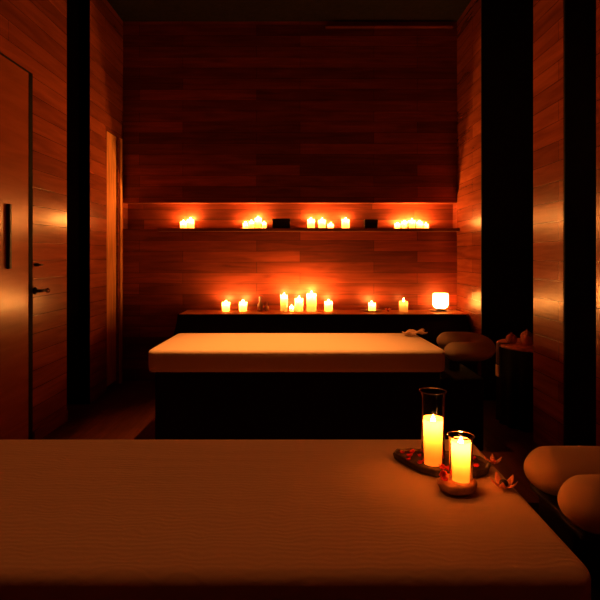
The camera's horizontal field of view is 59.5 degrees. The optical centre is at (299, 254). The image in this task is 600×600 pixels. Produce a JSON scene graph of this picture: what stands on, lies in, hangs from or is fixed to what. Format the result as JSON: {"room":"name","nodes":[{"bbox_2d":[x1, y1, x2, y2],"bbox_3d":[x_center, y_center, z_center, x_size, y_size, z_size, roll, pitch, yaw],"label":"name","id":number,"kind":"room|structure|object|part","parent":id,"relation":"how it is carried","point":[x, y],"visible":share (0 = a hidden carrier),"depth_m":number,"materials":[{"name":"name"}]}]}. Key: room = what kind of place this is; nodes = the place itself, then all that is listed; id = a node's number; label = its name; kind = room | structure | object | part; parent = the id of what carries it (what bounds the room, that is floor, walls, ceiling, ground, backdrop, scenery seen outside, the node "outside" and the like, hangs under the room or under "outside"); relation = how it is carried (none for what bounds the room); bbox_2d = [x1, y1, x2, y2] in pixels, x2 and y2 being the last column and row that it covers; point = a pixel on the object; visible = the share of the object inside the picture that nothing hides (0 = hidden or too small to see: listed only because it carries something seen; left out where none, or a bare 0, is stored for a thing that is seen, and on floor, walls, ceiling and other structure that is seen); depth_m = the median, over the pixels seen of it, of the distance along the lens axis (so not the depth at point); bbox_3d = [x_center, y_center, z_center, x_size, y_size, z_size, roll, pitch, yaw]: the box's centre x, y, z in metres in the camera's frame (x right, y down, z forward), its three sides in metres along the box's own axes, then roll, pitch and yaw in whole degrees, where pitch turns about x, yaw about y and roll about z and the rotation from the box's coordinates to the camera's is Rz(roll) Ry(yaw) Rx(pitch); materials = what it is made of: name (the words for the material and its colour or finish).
{"room":"spa","nodes":[
{"label":"spa","id":0,"kind":"room"},
{"bbox_2d":[0,0,122,439],"bbox_3d":[-2.103,-0.575,1.950,0.569,3.830,7.300,0,0,0],"label":"wall","id":1,"kind":"structure","parent":0,"point":[70,52],"depth_m":4.72,"materials":[{"name":"brown wood"}]},
{"bbox_2d":[0,54,27,439],"bbox_3d":[-1.903,0.031,3.105,0.070,2.598,1.110,0,0,0],"label":"door","id":2,"kind":"structure","parent":1,"relation":"in","point":[13,79],"depth_m":3.46,"materials":[{"name":"brown wood"}]},
{"bbox_3d":[-1.880,-0.120,3.393,0.024,0.420,0.030,0,0,0],"label":"pull handle","id":3,"kind":"part","parent":2,"relation":"part of","materials":[{"name":"black paint"}]},
{"bbox_3d":[-1.858,0.255,3.755,0.060,0.052,0.092,0,0,0],"label":"lever handle","id":4,"kind":"part","parent":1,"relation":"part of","materials":[{"name":"brown metal"}]},
{"bbox_2d":[33,410,67,439],"bbox_3d":[-1.882,1.295,3.982,0.012,0.090,0.535,0,0,0],"label":"baseboard","id":5,"kind":"structure","parent":1,"relation":"attached to","point":[43,431],"depth_m":3.95,"materials":[{"name":"brown wood"}]},
{"bbox_2d":[107,131,115,385],"bbox_3d":[-1.904,0.037,5.265,0.028,2.505,0.270,0,0,0],"label":"door","id":6,"kind":"structure","parent":1,"relation":"in","point":[111,139],"depth_m":5.26,"materials":[{"name":"brown wood"}]},
{"bbox_2d":[119,138,121,383],"bbox_3d":[-1.879,0.060,5.500,0.018,2.560,0.060,0,0,0],"label":"trim","id":7,"kind":"structure","parent":1,"relation":"attached to","point":[120,139],"depth_m":5.47,"materials":[{"name":"brown wood"}]},
{"bbox_2d":[107,0,470,21],"bbox_3d":[0.194,-2.540,2.100,5.363,0.100,7.800,0,0,0],"label":"ceiling","id":8,"kind":"structure","parent":0,"point":[127,10],"depth_m":5.35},
{"bbox_2d":[123,22,456,380],"bbox_3d":[0.194,-0.575,5.750,5.363,3.830,0.300,0,0,0],"label":"wall","id":9,"kind":"structure","parent":0,"point":[226,124],"depth_m":5.60,"materials":[{"name":"brown wood"}]},
{"bbox_2d":[157,228,459,231],"bbox_3d":[0.087,-0.265,5.628,3.175,0.032,0.255,0,0,0],"label":"shelf","id":10,"kind":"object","parent":9,"relation":"attached to","point":[158,229],"depth_m":5.50,"materials":[{"name":"brown wood"}]},
{"bbox_2d":[180,220,186,227],"bbox_3d":[-1.262,-0.329,5.685,0.072,0.098,0.071,0,0,0],"label":"pillar candle","id":11,"kind":"object","parent":10,"relation":"on","point":[183,224],"visible":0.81,"depth_m":5.65,"materials":[{"name":"beige wax"}]},
{"bbox_2d":[187,217,193,227],"bbox_3d":[-1.186,-0.343,5.685,0.080,0.127,0.079,0,0,0],"label":"pillar candle","id":12,"kind":"object","parent":10,"relation":"on","point":[190,222],"visible":0.83,"depth_m":5.65,"materials":[{"name":"beige wax"}]},
{"bbox_2d":[249,220,253,227],"bbox_3d":[-0.525,-0.331,5.685,0.060,0.101,0.059,0,0,0],"label":"pillar candle","id":13,"kind":"object","parent":10,"relation":"on","point":[251,223],"visible":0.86,"depth_m":5.66,"materials":[{"name":"beige wax"}]},
{"bbox_2d":[255,217,261,227],"bbox_3d":[-0.453,-0.351,5.685,0.072,0.142,0.071,0,0,0],"label":"pillar candle","id":14,"kind":"object","parent":10,"relation":"on","point":[258,221],"visible":0.83,"depth_m":5.65,"materials":[{"name":"beige wax"}]},
{"bbox_2d":[272,218,289,227],"bbox_3d":[-0.201,-0.335,5.640,0.194,0.108,0.106,0,0,0],"label":"storage box","id":15,"kind":"object","parent":10,"relation":"on","point":[276,222],"visible":0.8,"depth_m":5.59,"materials":[{"name":"black"}]},
{"bbox_3d":[-0.201,-0.374,5.640,0.194,0.030,0.106,0,0,0],"label":"lid","id":16,"kind":"part","parent":15,"relation":"part of","materials":[{"name":"black"}]},
{"bbox_2d":[307,219,314,227],"bbox_3d":[0.119,-0.342,5.685,0.080,0.125,0.079,0,0,0],"label":"pillar candle","id":17,"kind":"object","parent":10,"relation":"on","point":[310,222],"visible":0.83,"depth_m":5.65,"materials":[{"name":"beige wax"}]},
{"bbox_2d":[318,219,325,227],"bbox_3d":[0.238,-0.340,5.685,0.080,0.120,0.079,0,0,0],"label":"pillar candle","id":18,"kind":"object","parent":10,"relation":"on","point":[321,223],"visible":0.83,"depth_m":5.66,"materials":[{"name":"beige wax"}]},
{"bbox_2d":[342,218,348,227],"bbox_3d":[0.493,-0.342,5.685,0.084,0.125,0.083,0,0,0],"label":"pillar candle","id":19,"kind":"object","parent":10,"relation":"on","point":[345,222],"visible":0.84,"depth_m":5.65,"materials":[{"name":"beige wax"}]},
{"bbox_2d":[364,219,377,227],"bbox_3d":[0.760,-0.331,5.640,0.140,0.100,0.106,0,0,0],"label":"storage box","id":20,"kind":"object","parent":10,"relation":"on","point":[368,223],"visible":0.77,"depth_m":5.59,"materials":[{"name":"black"}]},
{"bbox_3d":[0.760,-0.367,5.640,0.140,0.028,0.106,0,0,0],"label":"lid","id":21,"kind":"part","parent":20,"relation":"part of","materials":[{"name":"black"}]},
{"bbox_2d":[394,222,400,227],"bbox_3d":[1.056,-0.318,5.685,0.068,0.076,0.067,0,0,0],"label":"pillar candle","id":22,"kind":"object","parent":10,"relation":"on","point":[396,225],"visible":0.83,"depth_m":5.66,"materials":[{"name":"beige wax"}]},
{"bbox_2d":[401,220,407,227],"bbox_3d":[1.132,-0.329,5.685,0.068,0.098,0.067,0,0,0],"label":"pillar candle","id":23,"kind":"object","parent":10,"relation":"on","point":[404,224],"visible":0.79,"depth_m":5.66,"materials":[{"name":"beige wax"}]},
{"bbox_2d":[409,220,414,227],"bbox_3d":[1.213,-0.336,5.685,0.072,0.113,0.071,0,0,0],"label":"pillar candle","id":24,"kind":"object","parent":10,"relation":"on","point":[411,222],"visible":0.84,"depth_m":5.65,"materials":[{"name":"beige wax"}]},
{"bbox_2d":[416,220,422,227],"bbox_3d":[1.294,-0.328,5.685,0.068,0.096,0.067,0,0,0],"label":"pillar candle","id":25,"kind":"object","parent":10,"relation":"on","point":[419,224],"visible":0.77,"depth_m":5.66,"materials":[{"name":"beige wax"}]},
{"bbox_2d":[325,25,452,28],"bbox_3d":[0.945,-2.425,5.575,1.350,0.020,0.050,0,0,0],"label":"trim","id":26,"kind":"structure","parent":9,"relation":"attached to","point":[326,26],"depth_m":5.56,"materials":[{"name":"brown wood"}]},
{"bbox_2d":[41,381,538,502],"bbox_3d":[0.194,1.390,2.100,5.363,0.100,7.800,0,0,0],"label":"floor","id":27,"kind":"structure","parent":0,"point":[126,411],"depth_m":4.08,"materials":[{"name":"brown wood"}]},
{"bbox_2d":[0,440,599,599],"bbox_3d":[-0.165,0.955,1.447,2.466,0.770,0.790,0,0,0],"label":"bed","id":28,"kind":"object","parent":27,"relation":"on","point":[80,519],"visible":0.94,"depth_m":1.26,"materials":[{"name":"beige fabric"}]},
{"bbox_2d":[393,448,490,477],"bbox_3d":[0.426,0.623,1.575,0.277,0.022,0.186,0,0,0],"label":"tray","id":29,"kind":"object","parent":28,"relation":"on","point":[483,469],"visible":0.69,"depth_m":1.55,"materials":[{"name":"brown wood"}]},
{"bbox_2d":[423,415,442,466],"bbox_3d":[0.394,0.545,1.555,0.065,0.144,0.065,0,0,0],"label":"pillar candle","id":30,"kind":"object","parent":29,"relation":"on","point":[432,424],"visible":0.9,"depth_m":1.53,"materials":[{"name":"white wax"}]},
{"bbox_2d":[419,387,446,466],"bbox_3d":[0.394,0.508,1.555,0.081,0.216,0.081,0,0,0],"label":"glass cylinder","id":31,"kind":"object","parent":29,"relation":"on","point":[421,392],"visible":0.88,"depth_m":1.54,"materials":[{"name":"clear glass"}]},
{"bbox_2d":[437,474,476,495],"bbox_3d":[0.425,0.622,1.419,0.108,0.026,0.102,0,0,0],"label":"dish","id":32,"kind":"object","parent":28,"relation":"on","point":[450,487],"visible":0.73,"depth_m":1.38,"materials":[{"name":"brown wood"}]},
{"bbox_2d":[441,475,447,480],"bbox_3d":[0.389,0.600,1.411,0.020,0.011,0.019,0,0,20],"label":"petal","id":33,"kind":"object","parent":32,"relation":"on","point":[444,478],"visible":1,"depth_m":1.42,"materials":[{"name":"red plant"}]},
{"bbox_2d":[451,436,470,483],"bbox_3d":[0.436,0.551,1.424,0.057,0.118,0.057,0,0,0],"label":"pillar candle","id":34,"kind":"object","parent":32,"relation":"on","point":[460,449],"visible":0.9,"depth_m":1.40,"materials":[{"name":"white wax"}]},
{"bbox_2d":[447,430,474,483],"bbox_3d":[0.436,0.548,1.424,0.072,0.123,0.072,0,0,0],"label":"glass cylinder","id":35,"kind":"object","parent":32,"relation":"on","point":[450,437],"visible":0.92,"depth_m":1.41,"materials":[{"name":"clear glass"}]},
{"bbox_2d":[484,454,501,463],"bbox_3d":[0.586,0.624,1.601,0.051,0.019,0.053,0,0,33],"label":"flower","id":36,"kind":"object","parent":28,"relation":"on","point":[492,460],"visible":0.96,"depth_m":1.60,"materials":[{"name":"pink plant"}]},
{"bbox_2d":[489,472,517,488],"bbox_3d":[0.556,0.620,1.438,0.073,0.026,0.070,0,0,-11],"label":"flower","id":37,"kind":"object","parent":28,"relation":"on","point":[502,483],"visible":1,"depth_m":1.44,"materials":[{"name":"pink plant"}]},
{"bbox_3d":[0.557,0.624,1.435,0.024,0.020,0.024,0,0,-11],"label":"flower","id":38,"kind":"part","parent":37,"relation":"part of","materials":[{"name":"plant"}]},
{"bbox_3d":[0.802,0.702,1.447,0.210,0.019,0.300,0,0,0],"label":"cradle plate","id":39,"kind":"part","parent":28,"relation":"part of","materials":[{"name":"black paint"}]},
{"bbox_3d":[0.742,0.768,1.447,0.080,0.147,0.200,0,0,0],"label":"cradle post","id":40,"kind":"part","parent":28,"relation":"part of","materials":[{"name":"black paint"}]},
{"bbox_2d":[148,332,495,450],"bbox_3d":[0.210,0.966,3.925,2.481,0.749,0.790,0,0,0],"label":"bed","id":41,"kind":"object","parent":27,"relation":"on","point":[209,386],"visible":0.98,"depth_m":3.56,"materials":[{"name":"beige fabric"}]},
{"bbox_3d":[-0.022,0.713,3.925,2.015,0.154,0.790,0,0,0],"label":"sheeted mattress","id":42,"kind":"part","parent":41,"relation":"part of","materials":[{"name":"beige fabric"}]},
{"bbox_2d":[402,329,427,334],"bbox_3d":[0.894,0.606,4.122,0.186,0.055,0.163,0,0,0],"label":"flower","id":43,"kind":"object","parent":41,"relation":"on","point":[410,331],"visible":1,"depth_m":4.10,"materials":[{"name":"beige"}]},
{"bbox_3d":[1.125,0.791,3.925,0.080,0.102,0.200,0,0,0],"label":"cradle post","id":44,"kind":"part","parent":41,"relation":"part of","materials":[{"name":"black paint"}]},
{"bbox_3d":[1.185,0.745,3.939,0.210,0.019,0.300,0,13,0],"label":"cradle plate","id":45,"kind":"part","parent":41,"relation":"part of","materials":[{"name":"black paint"}]},
{"bbox_2d":[173,310,476,373],"bbox_3d":[0.226,0.962,5.235,2.875,0.756,0.710,0,0,0],"label":"console table","id":46,"kind":"object","parent":27,"relation":"on","point":[434,323],"visible":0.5,"depth_m":5.15,"materials":[{"name":"brown wood"}]},
{"bbox_2d":[222,301,229,311],"bbox_3d":[-0.770,0.528,5.460,0.084,0.115,0.083,0,0,0],"label":"pillar candle","id":47,"kind":"object","parent":46,"relation":"on","point":[225,305],"visible":1,"depth_m":5.42,"materials":[{"name":"beige wax"}]},
{"bbox_2d":[239,301,246,311],"bbox_3d":[-0.593,0.525,5.460,0.084,0.120,0.083,0,0,0],"label":"pillar candle","id":48,"kind":"object","parent":46,"relation":"on","point":[242,304],"visible":1,"depth_m":5.42,"materials":[{"name":"beige wax"}]},
{"bbox_2d":[257,296,262,310],"bbox_3d":[-0.413,0.506,5.460,0.060,0.155,0.060,0,0,0],"label":"glass bottle","id":49,"kind":"object","parent":46,"relation":"on","point":[260,304],"visible":1,"depth_m":5.44,"materials":[{"name":"glass"}]},
{"bbox_2d":[280,294,287,311],"bbox_3d":[-0.166,0.490,5.460,0.076,0.190,0.075,0,0,0],"label":"pillar candle","id":50,"kind":"object","parent":46,"relation":"on","point":[283,298],"visible":1,"depth_m":5.43,"materials":[{"name":"beige wax"}]},
{"bbox_2d":[295,297,302,311],"bbox_3d":[-0.010,0.507,5.460,0.088,0.157,0.087,0,0,0],"label":"pillar candle","id":51,"kind":"object","parent":46,"relation":"on","point":[298,301],"visible":1,"depth_m":5.42,"materials":[{"name":"beige wax"}]},
{"bbox_2d":[306,291,315,311],"bbox_3d":[0.120,0.480,5.460,0.104,0.210,0.102,0,0,0],"label":"pillar candle","id":52,"kind":"object","parent":46,"relation":"on","point":[310,297],"visible":1,"depth_m":5.42,"materials":[{"name":"beige wax"}]},
{"bbox_2d":[324,299,332,311],"bbox_3d":[0.296,0.523,5.460,0.084,0.125,0.083,0,0,0],"label":"pillar candle","id":53,"kind":"object","parent":46,"relation":"on","point":[328,305],"visible":1,"depth_m":5.43,"materials":[{"name":"beige wax"}]},
{"bbox_2d":[360,309,381,311],"bbox_3d":[0.738,0.578,5.460,0.230,0.013,0.230,0,0,0],"label":"plate","id":54,"kind":"object","parent":46,"relation":"on","point":[366,310],"visible":0.81,"depth_m":5.47,"materials":[{"name":"ceramic"}]},
{"bbox_2d":[368,302,375,310],"bbox_3d":[0.749,0.530,5.460,0.076,0.100,0.075,0,0,0],"label":"pillar candle","id":55,"kind":"object","parent":54,"relation":"on","point":[371,306],"visible":1,"depth_m":5.43,"materials":[{"name":"beige wax"}]},
{"bbox_2d":[399,298,407,311],"bbox_3d":[1.076,0.514,5.460,0.092,0.141,0.091,0,0,0],"label":"pillar candle","id":56,"kind":"object","parent":46,"relation":"on","point":[403,305],"visible":1,"depth_m":5.42,"materials":[{"name":"beige wax"}]},
{"bbox_2d":[428,309,450,311],"bbox_3d":[1.451,0.578,5.460,0.230,0.013,0.230,0,0,0],"label":"plate","id":57,"kind":"object","parent":46,"relation":"on","point":[428,309],"visible":0.81,"depth_m":5.46,"materials":[{"name":"ceramic"}]},
{"bbox_2d":[433,293,447,310],"bbox_3d":[1.461,0.488,5.457,0.156,0.180,0.162,0,0,0],"label":"candle lantern","id":58,"kind":"object","parent":57,"relation":"on","point":[440,300],"visible":1,"depth_m":5.40,"materials":[{"name":"glass"}]},
{"bbox_2d":[496,338,532,432],"bbox_3d":[1.890,1.023,4.200,0.607,0.626,0.607,0,0,0],"label":"round side table","id":59,"kind":"object","parent":27,"relation":"on","point":[514,387],"visible":0.29,"depth_m":4.04,"materials":[{"name":"wood"}]},
{"bbox_2d":[495,342,509,376],"bbox_3d":[1.621,0.837,4.200,0.097,0.267,0.060,0,0,0],"label":"hand towel","id":60,"kind":"object","parent":59,"relation":"hanging from","point":[497,343],"visible":1,"depth_m":4.19,"materials":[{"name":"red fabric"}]},
{"bbox_2d":[506,332,517,343],"bbox_3d":[1.700,0.665,4.220,0.090,0.090,0.090,0,0,0],"label":"lidded pot","id":61,"kind":"object","parent":59,"relation":"on","point":[511,338],"visible":0.98,"depth_m":4.19,"materials":[{"name":"ceramic"}]},
{"bbox_2d":[521,332,532,345],"bbox_3d":[1.795,0.658,4.140,0.104,0.104,0.104,0,0,0],"label":"lidded pot","id":62,"kind":"object","parent":59,"relation":"on","point":[526,339],"visible":0.96,"depth_m":4.11,"materials":[{"name":"ceramic"}]},
{"bbox_2d":[457,0,599,446],"bbox_3d":[2.150,-0.575,1.950,0.950,3.830,7.300,0,0,0],"label":"wall","id":63,"kind":"structure","parent":0,"point":[528,71],"depth_m":3.70,"materials":[{"name":"brown wood"}]}
]}

